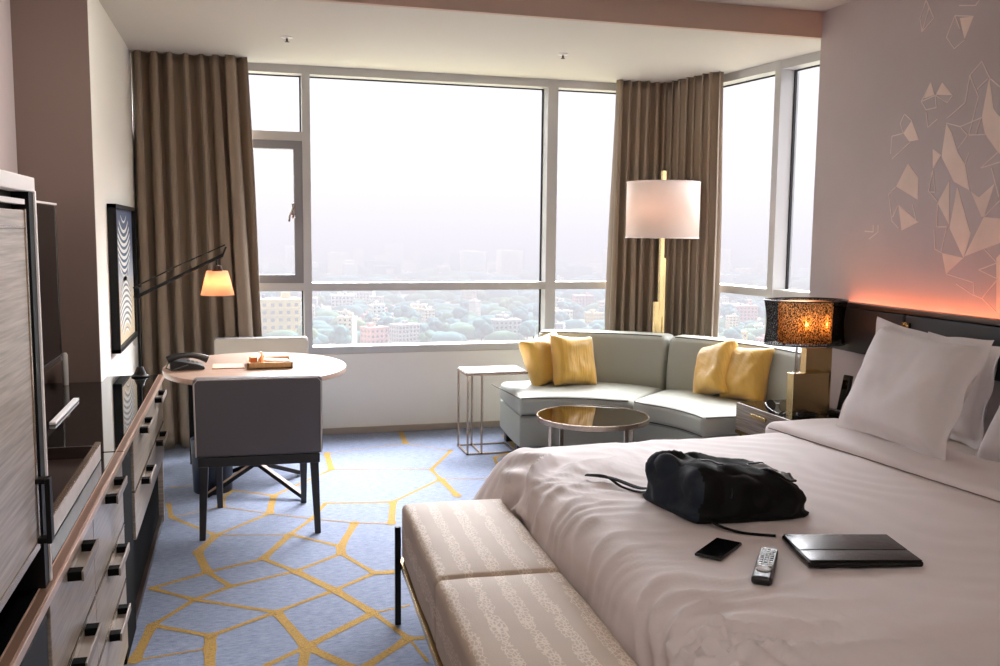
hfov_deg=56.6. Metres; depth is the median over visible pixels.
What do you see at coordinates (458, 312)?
tree
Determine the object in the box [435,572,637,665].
seat cushion
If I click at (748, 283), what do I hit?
tree
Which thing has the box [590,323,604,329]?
tree
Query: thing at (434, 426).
baseboard
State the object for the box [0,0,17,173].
wall
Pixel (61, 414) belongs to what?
handle
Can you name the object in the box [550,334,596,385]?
cushion
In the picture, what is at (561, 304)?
tree
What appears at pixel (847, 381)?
telephone
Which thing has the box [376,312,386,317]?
tree
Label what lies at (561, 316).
tree
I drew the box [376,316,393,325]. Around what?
tree
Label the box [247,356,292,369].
desk tray
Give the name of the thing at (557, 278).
building
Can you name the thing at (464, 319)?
tree
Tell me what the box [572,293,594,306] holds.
building
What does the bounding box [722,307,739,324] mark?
tree
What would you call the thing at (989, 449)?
pillow
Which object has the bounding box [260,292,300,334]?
building
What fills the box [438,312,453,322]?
tree
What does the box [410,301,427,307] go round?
building
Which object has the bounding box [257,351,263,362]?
jar
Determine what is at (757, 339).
building
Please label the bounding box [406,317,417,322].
tree
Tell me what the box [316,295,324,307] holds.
tree
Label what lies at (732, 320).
building
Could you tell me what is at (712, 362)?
cushion
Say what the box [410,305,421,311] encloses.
building
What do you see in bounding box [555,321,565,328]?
building
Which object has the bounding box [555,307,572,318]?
building
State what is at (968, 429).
pillow
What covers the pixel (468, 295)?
building
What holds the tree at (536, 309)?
on the ground
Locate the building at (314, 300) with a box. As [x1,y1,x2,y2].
[300,298,317,306]
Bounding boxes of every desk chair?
[192,374,322,540]
[214,336,307,354]
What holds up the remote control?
on the bed
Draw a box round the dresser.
[0,374,167,665]
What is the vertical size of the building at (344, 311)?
9.038 m
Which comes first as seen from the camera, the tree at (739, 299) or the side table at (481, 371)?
the side table at (481, 371)
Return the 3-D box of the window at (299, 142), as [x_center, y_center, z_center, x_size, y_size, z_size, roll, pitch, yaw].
[-0.598,-0.889,6.957,4.099,2.067,0.174,-1,6,-16]
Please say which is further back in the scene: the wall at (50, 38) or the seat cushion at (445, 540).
the wall at (50, 38)
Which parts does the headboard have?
panel, cap rail, panel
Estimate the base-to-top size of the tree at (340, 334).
16.104 m
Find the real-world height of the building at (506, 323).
17.205 m
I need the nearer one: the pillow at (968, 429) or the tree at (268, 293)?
the pillow at (968, 429)
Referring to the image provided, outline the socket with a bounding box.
[212,265,222,270]
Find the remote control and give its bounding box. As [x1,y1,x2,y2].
[751,547,777,585]
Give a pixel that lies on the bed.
(633, 560)
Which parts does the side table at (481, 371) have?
leg, leg, leg, leg, foot frame, frame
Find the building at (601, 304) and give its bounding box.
[598,299,604,308]
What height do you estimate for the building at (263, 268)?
21.690 m
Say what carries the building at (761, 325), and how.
on the ground
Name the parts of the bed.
mattress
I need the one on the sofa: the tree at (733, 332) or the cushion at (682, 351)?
the cushion at (682, 351)
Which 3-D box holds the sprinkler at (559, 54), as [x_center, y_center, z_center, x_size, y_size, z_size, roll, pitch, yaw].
[0.411,-1.806,6.062,0.072,0.031,0.072,-1,6,-16]
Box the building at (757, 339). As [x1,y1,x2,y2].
[755,334,764,341]
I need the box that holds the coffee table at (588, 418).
[537,405,649,446]
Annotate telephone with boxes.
[165,352,208,370]
[829,375,852,415]
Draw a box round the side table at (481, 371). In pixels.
[457,365,527,454]
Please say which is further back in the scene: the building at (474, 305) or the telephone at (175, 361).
the building at (474, 305)
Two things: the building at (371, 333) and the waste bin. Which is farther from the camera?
the building at (371, 333)
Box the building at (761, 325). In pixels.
[754,322,764,328]
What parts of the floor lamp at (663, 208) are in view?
lamp shade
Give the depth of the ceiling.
5.46 m
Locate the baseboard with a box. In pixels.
[322,420,499,434]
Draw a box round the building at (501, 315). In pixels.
[495,312,510,317]
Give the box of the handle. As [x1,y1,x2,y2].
[49,398,78,424]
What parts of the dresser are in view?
door, glass, drawer, handle, drawer, handle, glass, drawer, drawer, drawer, handle, handle, handle, divider panel, drawer, handle, drawer, handle, handle, leg, handle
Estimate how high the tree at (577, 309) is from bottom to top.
16.424 m
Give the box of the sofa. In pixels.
[491,329,800,449]
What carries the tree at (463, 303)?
on the ground
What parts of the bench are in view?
leg, rail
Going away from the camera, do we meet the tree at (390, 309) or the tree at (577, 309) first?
the tree at (390, 309)
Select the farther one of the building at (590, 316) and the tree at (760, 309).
the tree at (760, 309)
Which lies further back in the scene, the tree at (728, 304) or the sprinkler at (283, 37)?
the tree at (728, 304)
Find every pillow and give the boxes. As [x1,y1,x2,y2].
[835,316,993,459]
[928,331,999,449]
[974,406,999,461]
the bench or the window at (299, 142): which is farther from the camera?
the window at (299, 142)
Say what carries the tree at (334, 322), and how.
on the ground
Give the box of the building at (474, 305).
[469,298,480,315]
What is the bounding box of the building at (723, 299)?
[719,295,728,307]
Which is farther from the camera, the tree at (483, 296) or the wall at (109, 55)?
the tree at (483, 296)
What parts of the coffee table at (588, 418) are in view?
leg, leg, leg, leg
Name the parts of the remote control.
plate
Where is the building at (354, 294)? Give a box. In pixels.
[341,291,356,298]
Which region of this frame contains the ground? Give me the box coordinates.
[260,247,810,344]
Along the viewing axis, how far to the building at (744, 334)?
594.03 m
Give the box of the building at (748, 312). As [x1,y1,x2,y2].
[733,303,758,321]
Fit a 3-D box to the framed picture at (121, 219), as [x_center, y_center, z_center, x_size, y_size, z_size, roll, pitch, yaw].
[-2.180,-0.336,5.388,0.045,0.797,0.960,-1,6,-16]
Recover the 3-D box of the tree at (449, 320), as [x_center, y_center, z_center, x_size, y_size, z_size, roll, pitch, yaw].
[-35.587,-5.725,665.343,9.047,10.699,9.061,4,7,32]
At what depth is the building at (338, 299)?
804.44 m
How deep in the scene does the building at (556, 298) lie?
759.96 m
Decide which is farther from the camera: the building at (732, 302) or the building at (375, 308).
the building at (732, 302)
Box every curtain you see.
[131,50,261,448]
[605,79,667,331]
[656,71,723,336]
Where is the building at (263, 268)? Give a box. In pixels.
[259,266,267,273]
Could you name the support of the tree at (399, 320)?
on the ground
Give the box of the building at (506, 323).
[490,315,521,334]
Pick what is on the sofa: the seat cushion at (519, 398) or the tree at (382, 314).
the seat cushion at (519, 398)
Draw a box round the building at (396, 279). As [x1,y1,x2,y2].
[391,277,402,281]
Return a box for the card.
[264,358,289,360]
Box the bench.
[395,499,637,665]
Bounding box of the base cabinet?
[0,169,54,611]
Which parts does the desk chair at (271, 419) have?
leg, leg, backrest, seat frame, leg, leg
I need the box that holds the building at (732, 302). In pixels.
[722,301,743,306]
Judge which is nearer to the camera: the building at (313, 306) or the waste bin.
the waste bin
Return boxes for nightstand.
[735,399,838,435]
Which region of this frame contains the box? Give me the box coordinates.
[250,355,256,362]
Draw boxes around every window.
[248,62,615,354]
[720,51,819,344]
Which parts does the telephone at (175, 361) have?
cord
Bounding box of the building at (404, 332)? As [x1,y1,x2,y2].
[389,320,420,342]
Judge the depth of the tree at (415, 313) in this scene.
676.74 m
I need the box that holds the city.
[258,240,810,281]
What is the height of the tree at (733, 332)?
16.046 m
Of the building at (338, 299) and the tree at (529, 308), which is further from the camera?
the building at (338, 299)
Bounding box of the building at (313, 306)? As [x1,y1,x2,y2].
[300,302,314,321]
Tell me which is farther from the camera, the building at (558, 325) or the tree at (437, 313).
the tree at (437, 313)
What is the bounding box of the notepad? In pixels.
[212,363,243,368]
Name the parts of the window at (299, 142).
sash, handle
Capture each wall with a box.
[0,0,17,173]
[10,0,100,382]
[87,0,137,381]
[317,349,529,428]
[809,0,999,439]
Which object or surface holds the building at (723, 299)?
on the ground
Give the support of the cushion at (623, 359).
on the sofa
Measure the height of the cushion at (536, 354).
0.388 m
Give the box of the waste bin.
[190,436,232,494]
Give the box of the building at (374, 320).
[371,315,393,324]
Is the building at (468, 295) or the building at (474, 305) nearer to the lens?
the building at (474, 305)
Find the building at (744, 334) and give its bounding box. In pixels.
[724,327,747,339]
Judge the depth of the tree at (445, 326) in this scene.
624.66 m
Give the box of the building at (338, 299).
[331,292,353,309]
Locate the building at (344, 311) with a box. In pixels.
[335,309,350,315]
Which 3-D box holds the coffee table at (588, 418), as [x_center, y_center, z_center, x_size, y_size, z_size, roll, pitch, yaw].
[0.562,0.699,5.668,0.682,0.402,0.682,-1,6,-16]
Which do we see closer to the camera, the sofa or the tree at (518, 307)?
the sofa
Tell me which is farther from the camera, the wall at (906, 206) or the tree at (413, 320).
the tree at (413, 320)
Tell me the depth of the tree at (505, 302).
810.15 m
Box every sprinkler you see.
[281,36,292,42]
[558,53,567,58]
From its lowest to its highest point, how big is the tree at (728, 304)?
15.565 m
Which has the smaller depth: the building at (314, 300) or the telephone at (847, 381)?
the telephone at (847, 381)
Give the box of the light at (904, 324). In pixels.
[901,322,910,328]
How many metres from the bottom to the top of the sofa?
0.795 m
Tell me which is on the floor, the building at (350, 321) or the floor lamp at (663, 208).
the floor lamp at (663, 208)
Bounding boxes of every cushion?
[402,499,560,642]
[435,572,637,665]
[500,381,662,415]
[519,331,557,385]
[539,329,673,390]
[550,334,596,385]
[633,389,748,436]
[666,335,800,399]
[693,339,737,394]
[719,347,774,400]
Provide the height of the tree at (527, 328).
16.004 m
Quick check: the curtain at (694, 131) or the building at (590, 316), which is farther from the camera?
the building at (590, 316)
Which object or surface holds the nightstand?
on the floor
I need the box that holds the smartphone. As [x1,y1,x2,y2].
[695,538,741,560]
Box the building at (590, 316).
[584,310,603,323]
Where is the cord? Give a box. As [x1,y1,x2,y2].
[795,411,816,416]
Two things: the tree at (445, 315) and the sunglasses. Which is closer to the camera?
the sunglasses
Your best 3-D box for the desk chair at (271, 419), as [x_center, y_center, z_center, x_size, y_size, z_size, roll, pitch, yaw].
[-1.235,0.579,4.786,0.606,0.795,0.586,-1,6,-14]
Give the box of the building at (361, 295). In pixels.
[353,291,374,301]
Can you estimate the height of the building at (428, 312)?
18.013 m
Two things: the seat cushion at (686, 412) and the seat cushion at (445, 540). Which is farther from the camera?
the seat cushion at (686, 412)
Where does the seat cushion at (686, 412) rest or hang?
on the sofa
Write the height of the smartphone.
0.010 m
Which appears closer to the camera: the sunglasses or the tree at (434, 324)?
the sunglasses
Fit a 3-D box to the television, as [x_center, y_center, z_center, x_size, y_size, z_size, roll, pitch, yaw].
[-1.973,-0.165,3.689,0.185,0.735,1.330,-1,6,-16]
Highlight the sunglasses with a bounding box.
[765,400,785,413]
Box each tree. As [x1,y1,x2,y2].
[263,291,275,296]
[297,325,316,338]
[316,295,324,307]
[330,325,350,343]
[331,317,336,324]
[357,319,366,330]
[364,312,375,322]
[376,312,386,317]
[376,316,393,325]
[387,305,395,312]
[393,304,410,317]
[394,318,403,322]
[401,277,410,281]
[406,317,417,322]
[407,309,415,318]
[412,311,420,318]
[418,332,432,342]
[419,323,428,333]
[428,317,441,331]
[435,311,442,317]
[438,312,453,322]
[439,322,449,331]
[444,318,456,323]
[451,307,468,318]
[459,299,468,308]
[460,317,468,322]
[472,316,493,340]
[476,291,489,300]
[499,297,512,308]
[511,306,522,313]
[513,308,529,321]
[519,321,535,339]
[526,305,533,311]
[533,307,538,316]
[555,311,569,321]
[557,301,570,309]
[569,302,583,318]
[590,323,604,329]
[721,303,731,312]
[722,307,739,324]
[724,327,742,339]
[735,297,747,303]
[743,281,753,285]
[753,302,762,314]
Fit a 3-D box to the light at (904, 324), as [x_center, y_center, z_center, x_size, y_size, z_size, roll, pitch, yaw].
[2.025,-0.008,4.649,0.033,0.087,0.052,-1,6,-16]
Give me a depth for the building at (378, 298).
873.64 m
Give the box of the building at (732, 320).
[725,313,738,329]
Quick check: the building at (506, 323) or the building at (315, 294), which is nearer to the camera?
the building at (506, 323)
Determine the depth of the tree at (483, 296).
870.44 m
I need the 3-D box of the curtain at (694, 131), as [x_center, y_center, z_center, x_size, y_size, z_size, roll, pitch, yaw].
[1.433,-0.583,7.038,0.135,2.652,0.706,-3,7,-28]
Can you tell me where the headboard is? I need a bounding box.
[827,300,999,380]
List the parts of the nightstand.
handle, drawer, glass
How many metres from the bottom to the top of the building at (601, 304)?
14.901 m
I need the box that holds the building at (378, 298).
[370,295,383,302]
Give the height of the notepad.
0.006 m
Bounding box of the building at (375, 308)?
[368,301,385,314]
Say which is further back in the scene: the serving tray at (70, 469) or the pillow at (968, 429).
the pillow at (968, 429)
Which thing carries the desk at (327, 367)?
on the floor
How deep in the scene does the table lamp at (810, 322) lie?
5.03 m
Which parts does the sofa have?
leg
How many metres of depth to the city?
1501.79 m
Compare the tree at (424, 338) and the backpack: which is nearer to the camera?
the backpack
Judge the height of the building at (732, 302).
16.277 m
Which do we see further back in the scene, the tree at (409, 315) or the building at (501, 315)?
the tree at (409, 315)
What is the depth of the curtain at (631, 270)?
7.20 m
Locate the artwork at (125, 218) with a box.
[116,209,134,344]
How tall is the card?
0.015 m
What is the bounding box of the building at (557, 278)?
[555,275,563,280]
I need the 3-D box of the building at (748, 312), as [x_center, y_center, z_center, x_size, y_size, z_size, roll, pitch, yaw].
[199.882,-16.269,755.749,17.891,16.848,13.374,1,6,3]
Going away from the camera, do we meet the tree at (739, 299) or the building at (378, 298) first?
the tree at (739, 299)
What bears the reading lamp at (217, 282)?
on the dresser
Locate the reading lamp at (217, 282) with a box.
[131,244,234,377]
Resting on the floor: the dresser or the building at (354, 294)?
the dresser
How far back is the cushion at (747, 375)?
5.85 m
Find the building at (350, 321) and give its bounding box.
[337,313,357,343]
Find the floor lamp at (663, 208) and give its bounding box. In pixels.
[625,171,700,332]
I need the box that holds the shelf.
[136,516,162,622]
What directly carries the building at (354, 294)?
on the ground
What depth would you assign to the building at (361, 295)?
899.61 m
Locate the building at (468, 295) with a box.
[462,290,483,301]
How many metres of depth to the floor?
4.26 m
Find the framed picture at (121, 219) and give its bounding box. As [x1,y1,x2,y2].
[107,204,137,353]
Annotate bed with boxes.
[472,418,999,665]
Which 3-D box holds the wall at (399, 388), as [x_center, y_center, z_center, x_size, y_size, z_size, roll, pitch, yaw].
[-0.730,-0.592,6.969,4.559,2.664,0.152,-1,6,-16]
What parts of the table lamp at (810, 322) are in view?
lamp shade, lamp shade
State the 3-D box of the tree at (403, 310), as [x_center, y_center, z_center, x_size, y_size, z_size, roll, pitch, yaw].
[-73.564,-12.895,697.549,13.939,17.302,13.414,-2,7,-25]
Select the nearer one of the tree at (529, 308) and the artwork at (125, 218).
the artwork at (125, 218)
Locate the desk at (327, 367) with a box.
[162,352,345,497]
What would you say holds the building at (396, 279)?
on the ground
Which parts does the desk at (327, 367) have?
support panel, leg, leg, leg, leg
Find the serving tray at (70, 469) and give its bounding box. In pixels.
[47,442,100,533]
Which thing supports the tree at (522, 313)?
on the ground
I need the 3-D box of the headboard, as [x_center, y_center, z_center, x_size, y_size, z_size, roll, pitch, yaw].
[2.396,0.139,3.556,0.155,0.271,3.650,-1,6,-16]
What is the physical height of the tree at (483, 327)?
17.790 m
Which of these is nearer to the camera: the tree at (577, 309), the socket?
the socket
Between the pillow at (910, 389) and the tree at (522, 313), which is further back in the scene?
the tree at (522, 313)
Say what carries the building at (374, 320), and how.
on the ground
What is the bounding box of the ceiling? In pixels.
[99,0,852,82]
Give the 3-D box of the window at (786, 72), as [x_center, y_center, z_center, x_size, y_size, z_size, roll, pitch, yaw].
[1.886,-0.811,6.459,0.154,2.067,2.230,-2,7,-23]
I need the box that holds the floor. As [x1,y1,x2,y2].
[123,426,557,665]
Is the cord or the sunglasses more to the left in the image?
the sunglasses
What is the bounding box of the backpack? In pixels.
[585,450,808,536]
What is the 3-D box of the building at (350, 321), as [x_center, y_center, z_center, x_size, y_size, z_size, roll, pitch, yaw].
[-93.837,-1.551,570.027,9.909,21.696,10.592,2,6,9]
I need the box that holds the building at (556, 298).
[555,295,558,307]
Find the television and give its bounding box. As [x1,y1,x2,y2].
[36,200,62,372]
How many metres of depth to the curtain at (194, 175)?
6.29 m
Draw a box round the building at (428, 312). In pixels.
[421,306,434,322]
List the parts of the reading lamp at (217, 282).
stem, arm, lamp shade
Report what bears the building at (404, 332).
on the ground
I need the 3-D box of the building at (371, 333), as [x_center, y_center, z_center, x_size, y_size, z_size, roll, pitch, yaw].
[-80.739,-0.024,596.113,14.503,13.311,12.517,-5,8,-43]
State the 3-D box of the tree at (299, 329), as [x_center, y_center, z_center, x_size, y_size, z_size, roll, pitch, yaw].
[-116.692,2.454,560.460,12.341,15.394,11.751,-2,7,-26]
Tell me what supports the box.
on the desk tray at (266, 364)
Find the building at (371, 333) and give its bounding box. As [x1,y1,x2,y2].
[359,323,388,343]
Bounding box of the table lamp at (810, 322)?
[763,297,848,415]
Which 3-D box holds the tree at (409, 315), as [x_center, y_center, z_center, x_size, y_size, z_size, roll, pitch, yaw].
[-63.583,-10.022,684.384,12.356,14.613,12.376,-5,9,-44]
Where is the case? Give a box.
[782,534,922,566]
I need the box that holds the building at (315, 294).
[297,291,320,305]
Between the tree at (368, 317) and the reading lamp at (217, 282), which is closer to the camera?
the reading lamp at (217, 282)
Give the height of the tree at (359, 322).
13.193 m
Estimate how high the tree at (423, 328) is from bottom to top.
12.685 m
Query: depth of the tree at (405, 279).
1138.88 m
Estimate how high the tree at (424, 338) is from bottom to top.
10.555 m

